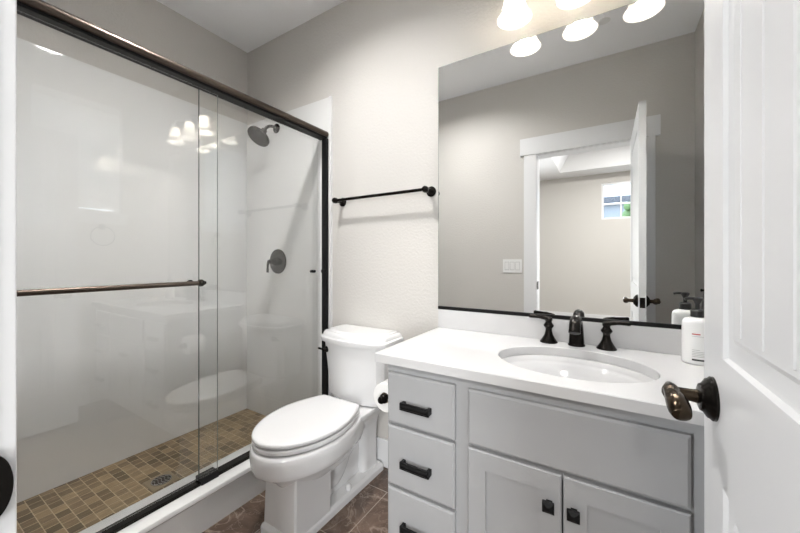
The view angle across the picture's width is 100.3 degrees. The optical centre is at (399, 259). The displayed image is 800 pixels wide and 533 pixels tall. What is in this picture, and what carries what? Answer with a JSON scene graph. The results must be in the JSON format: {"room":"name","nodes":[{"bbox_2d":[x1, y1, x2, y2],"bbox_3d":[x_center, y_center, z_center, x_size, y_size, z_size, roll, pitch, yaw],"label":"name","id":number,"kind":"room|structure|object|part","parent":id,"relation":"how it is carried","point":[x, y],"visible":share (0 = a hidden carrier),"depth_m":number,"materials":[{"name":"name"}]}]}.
{"room":"bathroom","nodes":[
{"label":"bathroom","id":0,"kind":"room"},
{"bbox_2d":[17,0,246,123],"bbox_3d":[-1.608,-0.210,1.946,0.120,2.740,1.494,0,0,32],"label":"wall","id":1,"kind":"structure","parent":0,"point":[152,25],"depth_m":2.02,"materials":[{"name":"grey paint"}]},
{"bbox_2d":[17,37,246,502],"bbox_3d":[-1.551,0.048,1.911,0.014,2.155,1.466,0,0,32],"label":"wall panel","id":2,"kind":"object","parent":1,"relation":"attached to","point":[107,162],"visible":1,"depth_m":1.84,"materials":[{"name":"white plastic"}]},
{"bbox_2d":[156,0,345,52],"bbox_3d":[-0.344,-1.630,1.163,3.094,0.100,1.740,0,0,32],"label":"ceiling","id":3,"kind":"structure","parent":0,"point":[247,25],"depth_m":2.15,"materials":[{"name":"white paint"}]},
{"bbox_2d":[202,467,387,532],"bbox_3d":[-0.344,1.210,1.163,3.094,0.100,1.740,0,0,32],"label":"floor","id":4,"kind":"structure","parent":0,"point":[367,512],"depth_m":1.51,"materials":[{"name":"brown tile"}]},
{"bbox_2d":[17,409,265,532],"bbox_3d":[-1.184,1.076,1.685,0.877,0.168,1.494,0,0,32],"label":"shower pan","id":5,"kind":"object","parent":4,"relation":"on","point":[94,501],"visible":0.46,"depth_m":1.58,"materials":[{"name":"brown tile"}]},
{"bbox_2d":[143,471,179,491],"bbox_3d":[-1.214,1.121,1.700,0.120,0.007,0.120,0,0,32],"label":"floor drain","id":6,"kind":"object","parent":5,"relation":"on","point":[158,482],"visible":1,"depth_m":1.69,"materials":[{"name":"beige metal"}]},
{"bbox_2d":[152,475,170,484],"bbox_3d":[-1.214,1.121,1.700,0.087,0.002,0.087,0,0,25],"label":"grille","id":7,"kind":"object","parent":6,"relation":"attached to","point":[160,479],"depth_m":1.70,"materials":[{"name":"grey metal"}]},
{"bbox_2d":[249,324,403,532],"bbox_3d":[-0.364,0.771,1.611,0.444,0.778,0.740,0,0,32],"label":"toilet","id":8,"kind":"object","parent":4,"relation":"on","point":[313,456],"visible":0.99,"depth_m":1.50,"materials":[{"name":"white ceramic"}]},
{"bbox_3d":[-0.428,0.749,1.507,0.370,0.023,0.479,0,0,32],"label":"seat","id":9,"kind":"part","parent":8,"relation":"part of","materials":[{"name":"white plastic"}]},
{"bbox_3d":[-0.427,0.719,1.508,0.370,0.026,0.481,0,0,32],"label":"seat lid","id":10,"kind":"part","parent":8,"relation":"part of","materials":[{"name":"white plastic"}]},
{"bbox_3d":[-0.423,0.492,1.854,0.076,0.034,0.035,0,0,32],"label":"flush lever","id":11,"kind":"part","parent":8,"relation":"part of","materials":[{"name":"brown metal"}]},
{"bbox_3d":[-0.230,0.606,1.829,0.410,0.315,0.216,0,0,32],"label":"tank","id":12,"kind":"part","parent":8,"relation":"part of","materials":[{"name":"white ceramic"}]},
{"bbox_3d":[-0.233,0.415,1.824,0.444,0.066,0.239,0,0,32],"label":"tank lid","id":13,"kind":"part","parent":8,"relation":"part of","materials":[{"name":"white ceramic"}]},
{"bbox_2d":[388,364,703,532],"bbox_3d":[0.596,0.766,1.122,1.205,0.787,0.581,0,0,32],"label":"vanity cabinet","id":14,"kind":"object","parent":4,"relation":"on","point":[465,456],"visible":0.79,"depth_m":0.96,"materials":[{"name":"grey paint"}]},
{"bbox_2d":[378,394,387,403],"bbox_3d":[-0.009,0.548,1.365,0.075,0.052,0.192,0,0,36],"label":"toilet paper holder","id":15,"kind":"object","parent":14,"relation":"attached to","point":[382,399],"visible":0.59,"depth_m":1.30,"materials":[{"name":"brown metal"}]},
{"bbox_2d":[374,379,387,412],"bbox_3d":[-0.033,0.548,1.371,0.116,0.116,0.100,0,0,32],"label":"toilet paper roll","id":16,"kind":"object","parent":15,"relation":"hanging from","point":[382,388],"visible":0.3,"depth_m":1.34,"materials":[{"name":"white paper"}]},
{"bbox_3d":[0.051,0.932,1.134,0.112,0.025,0.030,0,0,32],"label":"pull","id":17,"kind":"part","parent":14,"relation":"part of","materials":[{"name":"black metal"}]},
{"bbox_3d":[0.051,0.710,1.134,0.112,0.025,0.030,0,0,32],"label":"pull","id":18,"kind":"part","parent":14,"relation":"part of","materials":[{"name":"black metal"}]},
{"bbox_3d":[0.051,0.506,1.134,0.112,0.025,0.030,0,0,32],"label":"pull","id":19,"kind":"part","parent":14,"relation":"part of","materials":[{"name":"black metal"}]},
{"bbox_3d":[0.069,0.923,1.151,0.258,0.213,0.018,0,0,32],"label":"drawer","id":20,"kind":"part","parent":14,"relation":"part of","materials":[{"name":"grey paint"}]},
{"bbox_3d":[0.069,0.701,1.151,0.258,0.213,0.018,0,0,32],"label":"drawer","id":21,"kind":"part","parent":14,"relation":"part of","materials":[{"name":"grey paint"}]},
{"bbox_3d":[0.069,0.494,1.151,0.258,0.179,0.018,0,0,32],"label":"drawer","id":22,"kind":"part","parent":14,"relation":"part of","materials":[{"name":"grey paint"}]},
{"bbox_3d":[0.331,0.809,0.990,0.268,0.441,0.018,0,0,32],"label":"door","id":23,"kind":"part","parent":14,"relation":"part of","materials":[{"name":"grey paint"}]},
{"bbox_2d":[375,327,703,425],"bbox_3d":[0.585,0.356,1.139,1.244,0.032,0.565,0,0,32],"label":"countertop","id":24,"kind":"structure","parent":14,"relation":"on","point":[463,354],"depth_m":1.10,"materials":[{"name":"white stone"}]},
{"bbox_2d":[502,354,654,382],"bbox_3d":[0.573,0.447,1.121,0.512,0.147,0.400,0,0,32],"label":"sink basin","id":25,"kind":"object","parent":24,"relation":"in","point":[561,366],"visible":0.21,"depth_m":1.25,"materials":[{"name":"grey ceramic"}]},
{"bbox_2d":[529,314,630,350],"bbox_3d":[0.681,0.277,1.296,0.358,0.126,0.153,0,0,32],"label":"faucet","id":26,"kind":"object","parent":24,"relation":"on","point":[576,331],"visible":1,"depth_m":1.28,"materials":[{"name":"brown metal"}]},
{"bbox_3d":[0.590,0.242,1.401,0.092,0.028,0.030,0,0,32],"label":"lever","id":27,"kind":"part","parent":26,"relation":"part of","materials":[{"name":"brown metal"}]},
{"bbox_3d":[0.617,0.297,1.385,0.068,0.086,0.068,0,0,32],"label":"handle","id":28,"kind":"part","parent":26,"relation":"part of","materials":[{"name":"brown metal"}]},
{"bbox_3d":[0.680,0.277,1.294,0.062,0.126,0.150,0,0,32],"label":"spout","id":29,"kind":"part","parent":26,"relation":"part of","materials":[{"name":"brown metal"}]},
{"bbox_3d":[0.790,0.297,1.278,0.068,0.086,0.068,0,0,32],"label":"handle","id":30,"kind":"part","parent":26,"relation":"part of","materials":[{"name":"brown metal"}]},
{"bbox_3d":[0.817,0.242,1.261,0.092,0.028,0.030,0,0,32],"label":"lever","id":31,"kind":"part","parent":26,"relation":"part of","materials":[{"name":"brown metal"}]},
{"bbox_2d":[682,297,703,365],"bbox_3d":[0.981,0.231,1.101,0.081,0.218,0.067,0,0,32],"label":"pump bottle","id":32,"kind":"object","parent":24,"relation":"on","point":[692,325],"visible":0.78,"depth_m":1.09,"materials":[{"name":"white plastic"}]},
{"bbox_3d":[0.406,0.674,0.915,0.031,0.031,0.030,0,0,32],"label":"knob","id":33,"kind":"part","parent":14,"relation":"part of","materials":[{"name":"black metal"}]},
{"bbox_3d":[0.458,0.674,0.883,0.031,0.031,0.030,0,0,32],"label":"knob","id":34,"kind":"part","parent":14,"relation":"part of","materials":[{"name":"black metal"}]},
{"bbox_3d":[0.562,0.809,0.847,0.268,0.441,0.018,0,0,32],"label":"door","id":35,"kind":"part","parent":14,"relation":"part of","materials":[{"name":"grey paint"}]},
{"bbox_2d":[247,0,640,438],"bbox_3d":[0.081,-0.210,1.853,3.094,2.740,0.120,0,0,32],"label":"wall","id":36,"kind":"structure","parent":0,"point":[379,61],"depth_m":1.89,"materials":[{"name":"grey paint"}]},
{"bbox_2d":[17,89,315,476],"bbox_3d":[-0.861,0.102,1.479,0.108,1.718,1.415,0,0,32],"label":"door","id":37,"kind":"structure","parent":36,"relation":"in","point":[32,292],"depth_m":1.35,"materials":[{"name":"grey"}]},
{"bbox_2d":[17,0,328,532],"bbox_3d":[-0.866,0.090,1.486,0.086,1.803,1.462,0,0,32],"label":"shower door frame","id":38,"kind":"object","parent":36,"relation":"attached to","point":[40,11],"visible":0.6,"depth_m":1.39,"materials":[{"name":"brown metal"}]},
{"bbox_3d":[-0.859,-0.790,1.482,0.070,0.041,1.462,0,0,32],"label":"header rail","id":39,"kind":"part","parent":38,"relation":"part of","materials":[{"name":"brown metal"}]},
{"bbox_2d":[247,96,332,415],"bbox_3d":[-0.798,0.051,2.314,0.874,2.148,0.018,0,0,32],"label":"wall panel","id":40,"kind":"object","parent":36,"relation":"attached to","point":[284,176],"visible":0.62,"depth_m":2.30,"materials":[{"name":"white plastic"}]},
{"bbox_2d":[247,124,279,146],"bbox_3d":[-0.922,-0.865,2.263,0.152,0.186,0.207,0,0,32],"label":"showerhead","id":41,"kind":"object","parent":40,"relation":"attached to","point":[259,136],"visible":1,"depth_m":2.23,"materials":[{"name":"brown metal"}]},
{"bbox_3d":[-0.898,-0.903,2.301,0.021,0.070,0.107,0,0,32],"label":"arm","id":42,"kind":"part","parent":41,"relation":"part of","materials":[{"name":"grey metal"}]},
{"bbox_2d":[266,249,285,273],"bbox_3d":[-0.878,0.010,2.305,0.172,0.172,0.089,0,0,32],"label":"shower valve","id":43,"kind":"object","parent":40,"relation":"attached to","point":[277,261],"visible":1,"depth_m":2.31,"materials":[{"name":"brown metal"}]},
{"bbox_3d":[-0.880,0.033,2.302,0.060,0.105,0.081,0,0,32],"label":"lever","id":44,"kind":"part","parent":43,"relation":"part of","materials":[{"name":"grey metal"}]},
{"bbox_3d":[-0.433,-0.015,2.089,0.018,2.015,0.018,0,0,32],"label":"edge trim","id":45,"kind":"part","parent":40,"relation":"part of","materials":[{"name":"white plastic"}]},
{"bbox_2d":[376,436,387,467],"bbox_3d":[-0.094,1.083,1.882,0.775,0.155,0.015,0,0,32],"label":"baseboard","id":46,"kind":"structure","parent":36,"relation":"attached to","point":[381,443],"depth_m":1.88,"materials":[{"name":"white paint"}]},
{"bbox_2d":[332,186,435,206],"bbox_3d":[-0.117,-0.354,1.852,0.656,0.054,0.089,0,0,32],"label":"towel bar","id":47,"kind":"object","parent":36,"relation":"attached to","point":[431,191],"visible":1,"depth_m":1.78,"materials":[{"name":"brown metal"}]},
{"bbox_3d":[-0.373,-0.354,2.010,0.054,0.054,0.089,0,0,32],"label":"post","id":48,"kind":"part","parent":47,"relation":"part of","materials":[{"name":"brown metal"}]},
{"bbox_3d":[-0.130,-0.354,1.830,0.628,0.017,0.017,0,0,32],"label":"rod","id":49,"kind":"part","parent":47,"relation":"part of","materials":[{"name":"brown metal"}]},
{"bbox_3d":[0.140,-0.354,1.694,0.054,0.054,0.089,0,0,32],"label":"post","id":50,"kind":"part","parent":47,"relation":"part of","materials":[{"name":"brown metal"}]},
{"bbox_2d":[497,0,589,29],"bbox_3d":[0.684,-1.127,1.298,0.596,0.237,0.190,0,0,32],"label":"vanity light","id":51,"kind":"object","parent":36,"relation":"attached to","point":[515,14],"visible":1,"depth_m":1.40,"materials":[{"name":"white glass"}]},
{"bbox_3d":[0.478,-1.076,1.397,0.141,0.136,0.141,0,0,32],"label":"lamp shade","id":52,"kind":"part","parent":51,"relation":"part of","materials":[{"name":"white glass"}]},
{"bbox_3d":[0.478,-1.082,1.397,0.058,0.092,0.058,0,0,32],"label":"bulb","id":53,"kind":"part","parent":51,"relation":"part of","materials":[{"name":"white glass"}]},
{"bbox_3d":[0.672,-1.076,1.277,0.141,0.136,0.141,0,0,32],"label":"lamp shade","id":54,"kind":"part","parent":51,"relation":"part of","materials":[{"name":"white glass"}]},
{"bbox_2d":[438,309,681,354],"bbox_3d":[0.728,0.294,1.371,1.244,0.091,0.020,0,0,32],"label":"backsplash","id":55,"kind":"structure","parent":36,"relation":"attached to","point":[641,338],"depth_m":1.40,"materials":[{"name":"white stone"}]},
{"bbox_2d":[438,0,703,328],"bbox_3d":[0.716,-0.366,1.383,1.224,1.230,0.014,0,0,32],"label":"wall mirror","id":56,"kind":"object","parent":36,"relation":"attached to","point":[571,156],"visible":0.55,"depth_m":1.36,"materials":[{"name":"white mirror"}]},
{"bbox_3d":[0.257,-0.210,-0.155,7.640,2.740,0.126,0,0,32],"label":"wall","id":57,"kind":"structure","parent":0,"visible":0},
{"bbox_2d":[0,0,16,532],"bbox_3d":[-0.127,0.058,0.082,0.970,2.205,0.174,0,0,32],"label":"door frame","id":58,"kind":"structure","parent":57,"relation":"attached to","point":[8,8],"depth_m":0.33,"materials":[{"name":"white paint"}]},
{"bbox_3d":[-0.400,0.218,0.301,0.004,0.068,0.069,0,0,32],"label":"strike plate","id":59,"kind":"part","parent":58,"relation":"part of","materials":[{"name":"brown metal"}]},
{"bbox_2d":[661,0,799,532],"bbox_3d":[0.388,0.133,0.301,0.176,2.031,0.744,0,0,32],"label":"door","id":60,"kind":"structure","parent":57,"relation":"in","point":[748,395],"depth_m":0.43,"materials":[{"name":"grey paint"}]},
{"bbox_3d":[0.475,0.236,0.560,0.052,0.042,0.087,0,0,32],"label":"lever","id":61,"kind":"part","parent":60,"relation":"part of","materials":[{"name":"brown metal"}]}
]}

